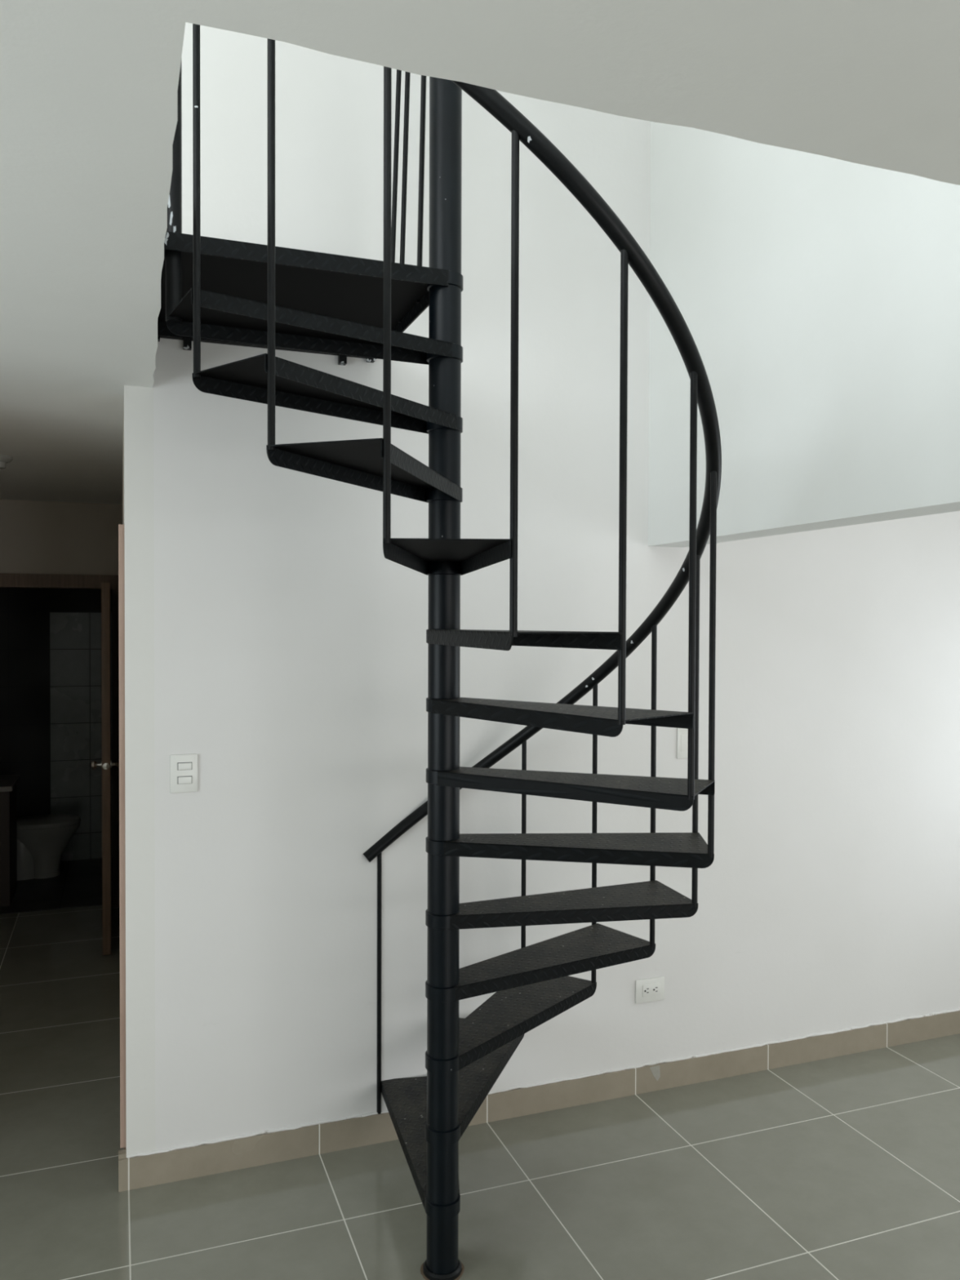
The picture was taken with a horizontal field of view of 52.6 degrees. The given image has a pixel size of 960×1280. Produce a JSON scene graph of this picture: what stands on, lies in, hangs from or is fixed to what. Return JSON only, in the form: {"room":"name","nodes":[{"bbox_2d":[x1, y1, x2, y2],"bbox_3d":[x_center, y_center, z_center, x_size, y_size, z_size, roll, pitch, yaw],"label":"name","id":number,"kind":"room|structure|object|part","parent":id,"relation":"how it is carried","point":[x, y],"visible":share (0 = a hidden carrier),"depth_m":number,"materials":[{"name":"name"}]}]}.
{"room":"living room","nodes":[
{"label":"living room","id":0,"kind":"room"},
{"bbox_2d":[0,587,111,817],"bbox_3d":[-3.350,0.443,7.149,1.900,2.400,0.100,0,1,-20],"label":"wall","id":1,"kind":"structure","parent":0,"point":[24,612],"depth_m":7.11,"materials":[{"name":"tile"}]},
{"bbox_2d":[49,612,112,861],"bbox_3d":[-2.853,0.718,7.280,0.677,1.850,0.012,0,1,-20],"label":"wall tiles","id":2,"kind":"structure","parent":1,"relation":"attached to","point":[75,637],"depth_m":7.22,"materials":[{"name":"grey tile"}]},
{"bbox_2d":[0,499,121,575],"bbox_3d":[-2.615,0.411,5.982,1.065,2.511,0.100,0,1,-20],"label":"wall","id":3,"kind":"structure","parent":0,"point":[37,537],"depth_m":5.92,"materials":[{"name":"paint"}]},
{"bbox_2d":[0,573,119,955],"bbox_3d":[-2.515,0.640,5.497,0.912,2.068,1.086,0,1,-20],"label":"door","id":4,"kind":"structure","parent":3,"relation":"in","point":[109,764],"depth_m":5.81,"materials":[{"name":"brown wood"}]},
{"bbox_3d":[-1.999,0.666,5.191,0.154,0.048,0.048,0,1,-20],"label":"knob","id":5,"kind":"part","parent":4,"relation":"part of","materials":[{"name":"silver metal"}]},
{"bbox_2d":[121,401,124,524],"bbox_3d":[-1.628,0.437,4.642,0.150,2.510,3.100,0,1,-20],"label":"wall","id":6,"kind":"structure","parent":0,"point":[122,474],"depth_m":3.88,"materials":[{"name":"paint"}]},
{"bbox_2d":[118,524,126,1149],"bbox_3d":[-1.295,0.672,3.511,0.018,2.083,0.980,0,1,-20],"label":"door","id":7,"kind":"structure","parent":6,"relation":"in","point":[121,526],"depth_m":3.05,"materials":[{"name":"brown wood"}]},
{"bbox_2d":[0,857,959,1279],"bbox_3d":[-0.091,1.789,2.704,6.800,0.124,11.050,0,1,-20],"label":"floor","id":8,"kind":"structure","parent":0,"point":[846,1166],"depth_m":3.09,"materials":[{"name":"grey tile"}]},
{"bbox_2d":[0,774,20,906],"bbox_3d":[-3.390,1.284,6.131,0.840,0.754,0.510,0,1,-20],"label":"bathroom vanity","id":9,"kind":"object","parent":8,"relation":"on","point":[8,819],"visible":1,"depth_m":6.06,"materials":[{"name":"stone"}]},
{"bbox_2d":[0,774,20,791],"bbox_3d":[-3.389,0.923,6.124,0.840,0.032,0.510,0,1,-20],"label":"countertop","id":10,"kind":"structure","parent":9,"relation":"on","point":[7,782],"depth_m":6.21,"materials":[{"name":"stone"}]},
{"bbox_2d":[17,813,80,880],"bbox_3d":[-3.124,1.315,6.769,0.630,0.670,0.376,0,1,-20],"label":"toilet","id":11,"kind":"object","parent":8,"relation":"on","point":[42,840],"visible":0.73,"depth_m":6.70,"materials":[{"name":"white ceramic"}]},
{"bbox_3d":[-3.060,1.269,6.792,0.494,0.038,0.376,0,1,-20],"label":"seat lid","id":12,"kind":"part","parent":11,"relation":"part of","materials":[{"name":"white plastic"}]},
{"bbox_2d":[157,23,721,1279],"bbox_3d":[-0.099,-0.193,2.630,1.460,3.850,1.455,0,1,-20],"label":"spiral staircase","id":13,"kind":"structure","parent":8,"relation":"on","point":[271,297],"depth_m":2.57,"materials":[{"name":"black metal"}]},
{"bbox_3d":[-0.746,-1.381,2.359,0.038,1.208,0.039,0,1,-20],"label":"newel post","id":14,"kind":"part","parent":13,"relation":"part of","materials":[{"name":"black metal"}]},
{"bbox_3d":[-0.260,-1.526,3.022,0.016,1.100,0.156,0,1,-20],"label":"guard rod","id":15,"kind":"part","parent":13,"relation":"part of","materials":[{"name":"black metal"}]},
{"bbox_3d":[-0.223,-1.525,2.922,0.016,1.099,0.131,0,1,-20],"label":"guard rod","id":16,"kind":"part","parent":13,"relation":"part of","materials":[{"name":"black metal"}]},
{"bbox_3d":[-0.162,-1.522,2.757,0.016,1.099,0.093,0,1,-20],"label":"guard rod","id":17,"kind":"part","parent":13,"relation":"part of","materials":[{"name":"black metal"}]},
{"bbox_3d":[-0.005,-0.533,2.587,1.259,2.605,1.455,1,1,23],"label":"handrail","id":18,"kind":"part","parent":13,"relation":"part of","materials":[{"name":"black metal"}]},
{"bbox_2d":[0,0,959,504],"bbox_3d":[0.179,-0.875,1.955,6.800,0.220,9.550,0,1,-20],"label":"ceiling","id":19,"kind":"structure","parent":0,"point":[89,88],"depth_m":1.35,"materials":[{"name":"paint"}]},
{"bbox_2d":[0,454,13,468],"bbox_3d":[-2.130,-0.788,4.304,0.104,0.052,0.104,0,1,-20],"label":"holder","id":20,"kind":"object","parent":19,"relation":"attached to","point":[4,460],"visible":1,"depth_m":4.29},
{"bbox_2d":[0,461,6,468],"bbox_3d":[-2.130,-0.776,4.304,0.052,0.028,0.052,0,1,-20],"label":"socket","id":21,"kind":"object","parent":20,"relation":"attached to","point":[2,464],"depth_m":4.29,"materials":[{"name":"white plastic"}]},
{"bbox_2d":[124,22,959,1157],"bbox_3d":[-0.344,-0.881,3.361,6.800,5.200,0.150,0,1,-20],"label":"wall","id":22,"kind":"structure","parent":0,"point":[272,638],"depth_m":3.41,"materials":[{"name":"white paint"}]},
{"bbox_2d":[169,753,197,793],"bbox_3d":[-0.939,0.423,3.078,0.084,0.121,0.012,0,1,-20],"label":"light switch","id":23,"kind":"object","parent":22,"relation":"attached to","point":[183,767],"visible":1,"depth_m":3.07,"materials":[{"name":"white plastic"}]},
{"bbox_2d":[118,1010,959,1191],"bbox_3d":[0.766,1.660,3.751,4.054,0.112,0.039,0,1,-20],"label":"baseboard","id":24,"kind":"structure","parent":22,"relation":"attached to","point":[206,1159],"depth_m":3.54,"materials":[{"name":"tile"}]},
{"bbox_2d":[127,1007,959,1158],"bbox_3d":[0.779,1.615,3.744,4.022,0.017,0.013,0,1,-20],"label":"bead","id":25,"kind":"object","parent":22,"relation":"attached to","point":[326,1121],"visible":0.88,"depth_m":3.55,"materials":[{"name":"paint"}]},
{"bbox_2d":[635,976,664,1004],"bbox_3d":[0.646,1.329,3.685,0.125,0.089,0.012,0,1,-20],"label":"wall outlet","id":26,"kind":"object","parent":22,"relation":"attached to","point":[651,989],"visible":1,"depth_m":3.68,"materials":[{"name":"white plastic"}]},
{"bbox_2d":[642,982,660,997],"bbox_3d":[0.651,1.328,3.683,0.078,0.046,0.003,0,1,-20],"label":"socket","id":27,"kind":"object","parent":26,"relation":"attached to","point":[649,989],"depth_m":3.68,"materials":[{"name":"white plastic"}]},
{"bbox_2d":[676,728,688,759],"bbox_3d":[0.787,0.395,3.721,0.072,0.120,0.008,0,1,-20],"label":"wall plate","id":28,"kind":"object","parent":22,"relation":"attached to","point":[682,733],"visible":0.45,"depth_m":3.71,"materials":[{"name":"white plastic"}]},
{"bbox_2d":[648,121,959,547],"bbox_3d":[1.580,-1.874,1.311,0.150,3.130,5.000,0,1,-20],"label":"wall","id":29,"kind":"structure","parent":0,"point":[817,296],"depth_m":2.83,"materials":[{"name":"paint"}]}
]}

